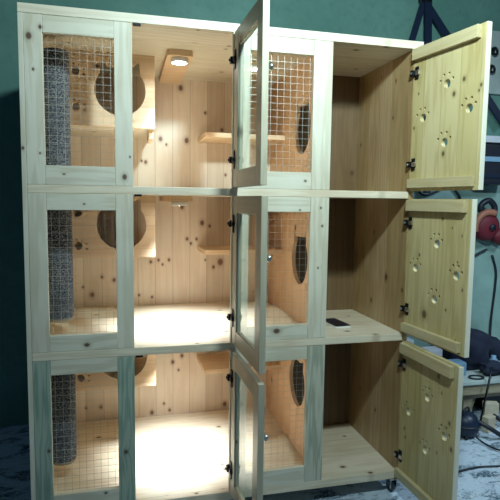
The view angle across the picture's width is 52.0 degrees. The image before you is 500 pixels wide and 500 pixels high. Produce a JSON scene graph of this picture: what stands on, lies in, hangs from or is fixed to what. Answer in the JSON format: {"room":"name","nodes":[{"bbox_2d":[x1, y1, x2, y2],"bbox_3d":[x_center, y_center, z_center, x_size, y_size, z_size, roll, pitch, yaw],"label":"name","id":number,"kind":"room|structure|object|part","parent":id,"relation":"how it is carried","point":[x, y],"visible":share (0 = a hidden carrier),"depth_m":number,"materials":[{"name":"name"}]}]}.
{"room":"workshop","nodes":[
{"label":"workshop","id":0,"kind":"room"},
{"bbox_2d":[0,0,499,426],"bbox_3d":[-0.058,-0.754,3.006,8.400,3.400,0.150,-1,6,-14],"label":"wall","id":1,"kind":"structure","parent":0,"point":[392,19],"depth_m":2.77,"materials":[{"name":"teal paint"}]},
{"bbox_2d":[407,185,499,348],"bbox_3d":[1.650,0.081,3.425,1.300,1.195,0.013,-1,6,-14],"label":"sheet","id":2,"kind":"object","parent":1,"relation":"attached to","point":[484,274],"visible":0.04,"depth_m":3.40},
{"bbox_2d":[417,190,460,198],"bbox_3d":[1.186,-0.359,3.244,0.373,0.129,0.016,-1,6,-14],"label":"cable","id":3,"kind":"object","parent":2,"relation":"attached to","point":[455,191],"visible":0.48,"depth_m":3.23,"materials":[{"name":"black rubber"}]},
{"bbox_2d":[474,248,487,256],"bbox_3d":[1.426,-0.049,3.334,0.280,0.229,0.016,-1,6,-14],"label":"cable","id":4,"kind":"object","parent":2,"relation":"attached to","point":[486,249],"visible":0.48,"depth_m":3.36,"materials":[{"name":"black rubber"}]},
{"bbox_2d":[475,198,499,245],"bbox_3d":[1.542,-0.181,3.305,0.291,0.310,0.115,-1,6,-14],"label":"power tool","id":5,"kind":"object","parent":2,"relation":"attached to","point":[487,223],"visible":0.85,"depth_m":3.26,"materials":[{"name":"red plastic"}]},
{"bbox_3d":[1.522,-0.274,3.279,0.141,0.121,0.038,-1,6,-14],"label":"handle","id":6,"kind":"part","parent":5,"relation":"part of","materials":[{"name":"black plastic"}]},
{"bbox_3d":[1.618,-0.091,3.341,0.127,0.125,0.100,-1,6,-14],"label":"motor","id":7,"kind":"part","parent":5,"relation":"part of","materials":[{"name":"red plastic"}]},
{"bbox_2d":[483,144,499,184],"bbox_3d":[1.511,-0.540,3.251,0.280,0.250,0.147,-1,6,-14],"label":"tool case","id":8,"kind":"object","parent":2,"relation":"attached to","point":[492,151],"visible":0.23,"depth_m":3.18,"materials":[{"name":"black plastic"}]},
{"bbox_2d":[489,255,496,335],"bbox_3d":[1.623,0.354,3.418,0.056,0.644,0.048,-1,6,-14],"label":"hanging cable","id":9,"kind":"object","parent":2,"relation":"attached to","point":[492,256],"visible":0.8,"depth_m":3.43,"materials":[{"name":"black rubber"}]},
{"bbox_2d":[409,0,499,192],"bbox_3d":[1.170,-0.945,3.155,0.972,1.194,0.068,-1,6,-14],"label":"trestle","id":10,"kind":"object","parent":1,"relation":"attached to","point":[425,6],"visible":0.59,"depth_m":3.08,"materials":[{"name":"blue plastic"}]},
{"bbox_3d":[0.876,-0.936,3.095,0.372,1.178,0.023,0,6,-12],"label":"leg","id":11,"kind":"part","parent":10,"relation":"part of","materials":[{"name":"blue plastic"}]},
{"bbox_3d":[1.081,-0.925,3.121,0.095,1.152,0.022,-1,6,-14],"label":"leg","id":12,"kind":"part","parent":10,"relation":"part of","materials":[{"name":"blue plastic"}]},
{"bbox_3d":[1.337,-1.154,3.183,0.632,0.746,0.024,0,6,-11],"label":"leg","id":13,"kind":"part","parent":10,"relation":"part of","materials":[{"name":"blue plastic"}]},
{"bbox_2d":[486,135,499,143],"bbox_3d":[1.776,-0.692,3.298,0.900,0.040,0.165,-1,6,-14],"label":"wall shelf","id":14,"kind":"object","parent":1,"relation":"attached to","point":[489,139],"visible":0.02,"depth_m":3.15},
{"bbox_2d":[489,30,499,94],"bbox_3d":[1.814,-1.197,3.333,0.800,0.390,0.020,-1,6,-14],"label":"board","id":15,"kind":"object","parent":1,"relation":"attached to","point":[494,78],"visible":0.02,"depth_m":3.26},
{"bbox_2d":[490,64,495,72],"bbox_3d":[1.523,-1.141,3.231,0.050,0.059,0.047,-1,6,-14],"label":"wall hook","id":16,"kind":"object","parent":15,"relation":"attached to","point":[491,65],"visible":0.89,"depth_m":3.22,"materials":[{"name":"black metal"}]},
{"bbox_2d":[491,46,498,54],"bbox_3d":[1.538,-1.251,3.224,0.050,0.059,0.047,-1,6,-14],"label":"wall hook","id":17,"kind":"object","parent":15,"relation":"attached to","point":[494,48],"visible":1,"depth_m":3.22,"materials":[{"name":"black metal"}]},
{"bbox_2d":[0,405,499,499],"bbox_3d":[0.582,1.252,0.490,8.400,0.100,5.700,-1,6,-14],"label":"floor","id":18,"kind":"structure","parent":0,"point":[15,479],"depth_m":2.28,"materials":[{"name":"concrete"}]},
{"bbox_2d":[17,0,491,499],"bbox_3d":[-0.082,0.097,2.140,1.522,1.870,1.174,-1,6,-14],"label":"tall cabinet","id":19,"kind":"object","parent":18,"relation":"on","point":[263,174],"visible":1,"depth_m":2.05,"materials":[{"name":"brown wood"}]},
{"bbox_3d":[-0.855,0.068,2.129,0.016,1.770,0.780,-1,6,-14],"label":"panel","id":20,"kind":"part","parent":19,"relation":"part of","materials":[{"name":"brown wood"}]},
{"bbox_3d":[-0.734,-0.526,1.941,0.099,0.443,0.099,-1,6,-14],"label":"scratching post","id":21,"kind":"part","parent":19,"relation":"part of","materials":[{"name":"grey wicker"}]},
{"bbox_3d":[-0.741,0.046,1.995,0.099,0.437,0.099,-1,6,-14],"label":"scratching post","id":22,"kind":"part","parent":19,"relation":"part of","materials":[{"name":"grey wicker"}]},
{"bbox_3d":[-0.744,0.270,2.016,0.092,0.012,0.092,-1,6,-14],"label":"post","id":23,"kind":"part","parent":19,"relation":"part of","materials":[{"name":"beige wood"}]},
{"bbox_3d":[-0.749,0.625,2.050,0.099,0.430,0.099,-1,6,-14],"label":"scratching post","id":24,"kind":"part","parent":19,"relation":"part of","materials":[{"name":"grey wicker"}]},
{"bbox_3d":[-0.751,0.845,2.071,0.092,0.012,0.092,-1,6,-14],"label":"post","id":25,"kind":"part","parent":19,"relation":"part of","materials":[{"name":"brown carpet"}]},
{"bbox_3d":[-0.414,-0.578,2.586,1.071,0.558,0.014,-1,6,-14],"label":"panel","id":26,"kind":"part","parent":19,"relation":"part of","materials":[{"name":"brown wood"}]},
{"bbox_3d":[-0.421,0.003,2.641,1.071,0.555,0.014,-1,6,-14],"label":"panel","id":27,"kind":"part","parent":19,"relation":"part of","materials":[{"name":"brown wood"}]},
{"bbox_3d":[-0.429,0.590,2.697,1.071,0.566,0.014,-1,6,-14],"label":"panel","id":28,"kind":"part","parent":19,"relation":"part of","materials":[{"name":"brown wood"}]},
{"bbox_3d":[-0.340,-0.819,2.308,0.104,0.024,0.513,-1,6,-14],"label":"lamp arm","id":29,"kind":"part","parent":19,"relation":"part of","materials":[{"name":"brown wood"}]},
{"bbox_3d":[-0.347,-0.236,2.363,0.104,0.024,0.513,-1,6,-14],"label":"lamp arm","id":30,"kind":"part","parent":19,"relation":"part of","materials":[{"name":"brown wood"}]},
{"bbox_2d":[197,353,280,373],"bbox_3d":[-0.065,0.576,2.644,0.387,0.022,0.260,-1,6,-14],"label":"shelf","id":31,"kind":"object","parent":19,"relation":"attached to","point":[210,363],"depth_m":2.57,"materials":[{"name":"brown wood"}]},
{"bbox_2d":[197,245,282,254],"bbox_3d":[-0.057,-0.002,2.589,0.387,0.022,0.260,-1,6,-14],"label":"shelf","id":32,"kind":"object","parent":19,"relation":"attached to","point":[201,249],"depth_m":2.51,"materials":[{"name":"brown wood"}]},
{"bbox_2d":[197,132,284,145],"bbox_3d":[-0.050,-0.548,2.537,0.387,0.022,0.260,-1,6,-14],"label":"shelf","id":33,"kind":"object","parent":19,"relation":"attached to","point":[208,138],"depth_m":2.48,"materials":[{"name":"brown wood"}]},
{"bbox_3d":[-0.015,0.681,1.794,0.021,0.562,0.362,-1,6,-15],"label":"glass door","id":34,"kind":"part","parent":19,"relation":"part of","materials":[{"name":"brown wood"}]},
{"bbox_3d":[-0.007,0.094,1.739,0.021,0.551,0.362,-1,6,-16],"label":"glass door","id":35,"kind":"part","parent":19,"relation":"part of","materials":[{"name":"brown wood"}]},
{"bbox_3d":[-0.002,-0.487,1.683,0.021,0.554,0.362,-1,6,-15],"label":"glass door","id":36,"kind":"part","parent":19,"relation":"part of","materials":[{"name":"brown wood"}]},
{"bbox_3d":[0.045,0.608,1.662,0.028,0.025,0.025,-1,6,-15],"label":"knob","id":37,"kind":"part","parent":19,"relation":"part of","materials":[{"name":"metal"}]},
{"bbox_3d":[0.054,0.026,1.607,0.028,0.025,0.025,-1,6,-16],"label":"knob","id":38,"kind":"part","parent":19,"relation":"part of","materials":[{"name":"metal"}]},
{"bbox_3d":[0.058,-0.556,1.550,0.028,0.025,0.025,-1,6,-15],"label":"knob","id":39,"kind":"part","parent":19,"relation":"part of","materials":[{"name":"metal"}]},
{"bbox_3d":[0.192,0.622,2.454,0.018,0.566,0.758,-1,6,-14],"label":"partition panel","id":40,"kind":"part","parent":19,"relation":"part of","materials":[{"name":"brown wood"}]},
{"bbox_3d":[0.200,0.034,2.398,0.018,0.555,0.758,-1,6,-14],"label":"partition panel","id":41,"kind":"part","parent":19,"relation":"part of","materials":[{"name":"brown wood"}]},
{"bbox_3d":[0.207,-0.547,2.343,0.018,0.558,0.758,-1,6,-14],"label":"partition panel","id":42,"kind":"part","parent":19,"relation":"part of","materials":[{"name":"brown wood"}]},
{"bbox_3d":[0.345,0.612,2.582,0.341,0.566,0.014,-1,6,-14],"label":"panel","id":43,"kind":"part","parent":19,"relation":"part of","materials":[{"name":"brown wood"}]},
{"bbox_3d":[0.353,0.024,2.526,0.341,0.555,0.014,-1,6,-14],"label":"panel","id":44,"kind":"part","parent":19,"relation":"part of","materials":[{"name":"beige wood"}]},
{"bbox_3d":[0.361,-0.557,2.471,0.341,0.558,0.014,-1,6,-14],"label":"panel","id":45,"kind":"part","parent":19,"relation":"part of","materials":[{"name":"beige wood"}]},
{"bbox_2d":[326,318,350,327],"bbox_3d":[0.378,0.323,2.268,0.076,0.009,0.148,-1,6,-20],"label":"mobile phone","id":46,"kind":"object","parent":19,"relation":"on","point":[333,322],"visible":0.81,"depth_m":2.24,"materials":[{"name":"black plastic"}]},
{"bbox_3d":[0.552,0.053,2.476,0.020,1.770,0.780,-1,6,-14],"label":"panel","id":47,"kind":"part","parent":19,"relation":"part of","materials":[{"name":"brown wood"}]},
{"bbox_3d":[0.687,0.688,1.983,0.019,0.592,0.352,-1,6,-16],"label":"litter door","id":48,"kind":"part","parent":19,"relation":"part of","materials":[{"name":"brown wood"}]},
{"bbox_3d":[0.704,0.085,1.929,0.019,0.551,0.352,-1,6,-19],"label":"litter door","id":49,"kind":"part","parent":19,"relation":"part of","materials":[{"name":"brown wood"}]},
{"bbox_3d":[0.722,-0.496,1.879,0.019,0.554,0.352,-2,6,-23],"label":"litter door","id":50,"kind":"part","parent":19,"relation":"part of","materials":[{"name":"brown wood"}]},
{"bbox_2d":[415,427,499,499],"bbox_3d":[1.415,1.035,2.329,1.508,0.004,1.109,-1,6,-14],"label":"sawdust","id":51,"kind":"object","parent":18,"relation":"on","point":[466,478],"visible":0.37,"depth_m":2.33},
{"bbox_2d":[429,358,499,411],"bbox_3d":[1.565,0.830,3.214,1.980,0.250,0.515,-1,6,-14],"label":"workbench","id":52,"kind":"object","parent":18,"relation":"on","point":[472,389],"visible":0.06,"depth_m":2.91,"materials":[{"name":"beige wood"}]},
{"bbox_2d":[422,346,442,356],"bbox_3d":[1.070,0.649,3.066,0.134,0.125,0.082,-1,6,-14],"label":"package","id":53,"kind":"object","parent":52,"relation":"on","point":[433,349],"visible":0.22,"depth_m":3.04},
{"bbox_2d":[447,359,466,374],"bbox_3d":[1.181,0.681,2.972,0.120,0.078,0.080,-1,6,-14],"label":"package","id":54,"kind":"object","parent":52,"relation":"on","point":[457,361],"visible":0.37,"depth_m":2.95},
{"bbox_3d":[1.630,0.781,2.990,1.960,0.062,0.030,-1,6,-14],"label":"rail","id":55,"kind":"part","parent":52,"relation":"part of","materials":[{"name":"beige wood"}]},
{"bbox_2d":[442,328,491,369],"bbox_3d":[1.326,0.585,3.142,0.288,0.240,0.288,-1,6,-14],"label":"fabric bag","id":56,"kind":"object","parent":52,"relation":"on","point":[480,341],"visible":0.43,"depth_m":3.02,"materials":[{"name":"black fabric"}]},
{"bbox_3d":[1.239,0.862,2.953,0.060,0.228,0.060,-1,6,-14],"label":"leg","id":57,"kind":"part","parent":52,"relation":"part of","materials":[{"name":"beige wood"}]},
{"bbox_2d":[468,375,483,379],"bbox_3d":[1.288,0.724,2.915,0.094,0.010,0.070,-1,6,-14],"label":"ring","id":58,"kind":"object","parent":52,"relation":"on","point":[469,376],"visible":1,"depth_m":2.90,"materials":[{"name":"black rubber"}]},
{"bbox_3d":[1.623,0.827,3.023,1.960,0.035,0.020,-1,6,-14],"label":"rail","id":59,"kind":"part","parent":52,"relation":"part of","materials":[{"name":"beige wood"}]},
{"bbox_2d":[478,360,499,374],"bbox_3d":[1.405,0.679,2.969,0.151,0.077,0.093,-1,6,-14],"label":"folded cloth","id":60,"kind":"object","parent":52,"relation":"on","point":[485,367],"visible":0.95,"depth_m":2.94,"materials":[{"name":"blue fabric"}]},
{"bbox_2d":[490,355,497,360],"bbox_3d":[1.477,0.675,3.107,0.048,0.076,0.048,-1,6,-14],"label":"bottle","id":61,"kind":"object","parent":52,"relation":"on","point":[493,357],"visible":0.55,"depth_m":3.09,"materials":[{"name":"plastic"}]},
{"bbox_2d":[489,335,499,358],"bbox_3d":[1.552,0.620,3.303,0.156,0.137,0.196,-1,6,-14],"label":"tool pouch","id":62,"kind":"object","parent":52,"relation":"on","point":[495,347],"visible":0.38,"depth_m":3.22,"materials":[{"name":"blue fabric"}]},
{"bbox_2d":[458,465,499,472],"bbox_3d":[1.143,1.022,2.395,0.805,0.009,0.055,0,5,-9],"label":"cable","id":63,"kind":"object","parent":18,"relation":"on","point":[475,467],"visible":0.52,"depth_m":2.40,"materials":[{"name":"black rubber"}]},
{"bbox_2d":[460,406,499,439],"bbox_3d":[1.259,0.915,2.757,0.362,0.159,0.188,-1,6,-14],"label":"shop vacuum","id":64,"kind":"object","parent":18,"relation":"on","point":[470,424],"visible":0.78,"depth_m":2.69,"materials":[{"name":"blue plastic"}]},
{"bbox_3d":[1.154,0.854,2.732,0.081,0.035,0.012,-5,8,-45],"label":"handle","id":65,"kind":"part","parent":64,"relation":"part of","materials":[{"name":"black plastic"}]},
{"bbox_2d":[480,367,492,420],"bbox_3d":[1.312,0.818,2.853,0.101,0.328,0.010,-3,6,-33],"label":"metal rod","id":66,"kind":"object","parent":18,"relation":"on","point":[491,369],"visible":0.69,"depth_m":2.85,"materials":[{"name":"black metal"}]},
{"bbox_2d":[474,396,499,408],"bbox_3d":[1.649,0.872,3.293,0.580,0.155,0.320,-1,6,-14],"label":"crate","id":67,"kind":"object","parent":18,"relation":"on","point":[478,402],"visible":0.02,"depth_m":3.10,"materials":[{"name":"black plastic"}]},
{"bbox_2d":[476,437,499,450],"bbox_3d":[1.384,0.995,2.563,0.459,0.029,0.103,2,6,14],"label":"cable","id":68,"kind":"object","parent":18,"relation":"on","point":[480,440],"visible":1,"depth_m":2.61,"materials":[{"name":"black rubber"}]},
{"bbox_2d":[481,414,495,432],"bbox_3d":[1.305,0.949,2.802,0.065,0.085,0.040,-3,6,-31],"label":"wood offcut","id":69,"kind":"object","parent":18,"relation":"on","point":[489,419],"visible":0.76,"depth_m":2.79,"materials":[{"name":"beige wood"}]},
{"bbox_2d":[482,401,498,421],"bbox_3d":[1.377,0.924,2.936,0.080,0.110,0.040,1,5,3],"label":"wood offcut","id":70,"kind":"object","parent":18,"relation":"on","point":[491,407],"visible":0.59,"depth_m":2.92,"materials":[{"name":"beige wood"}]}
]}

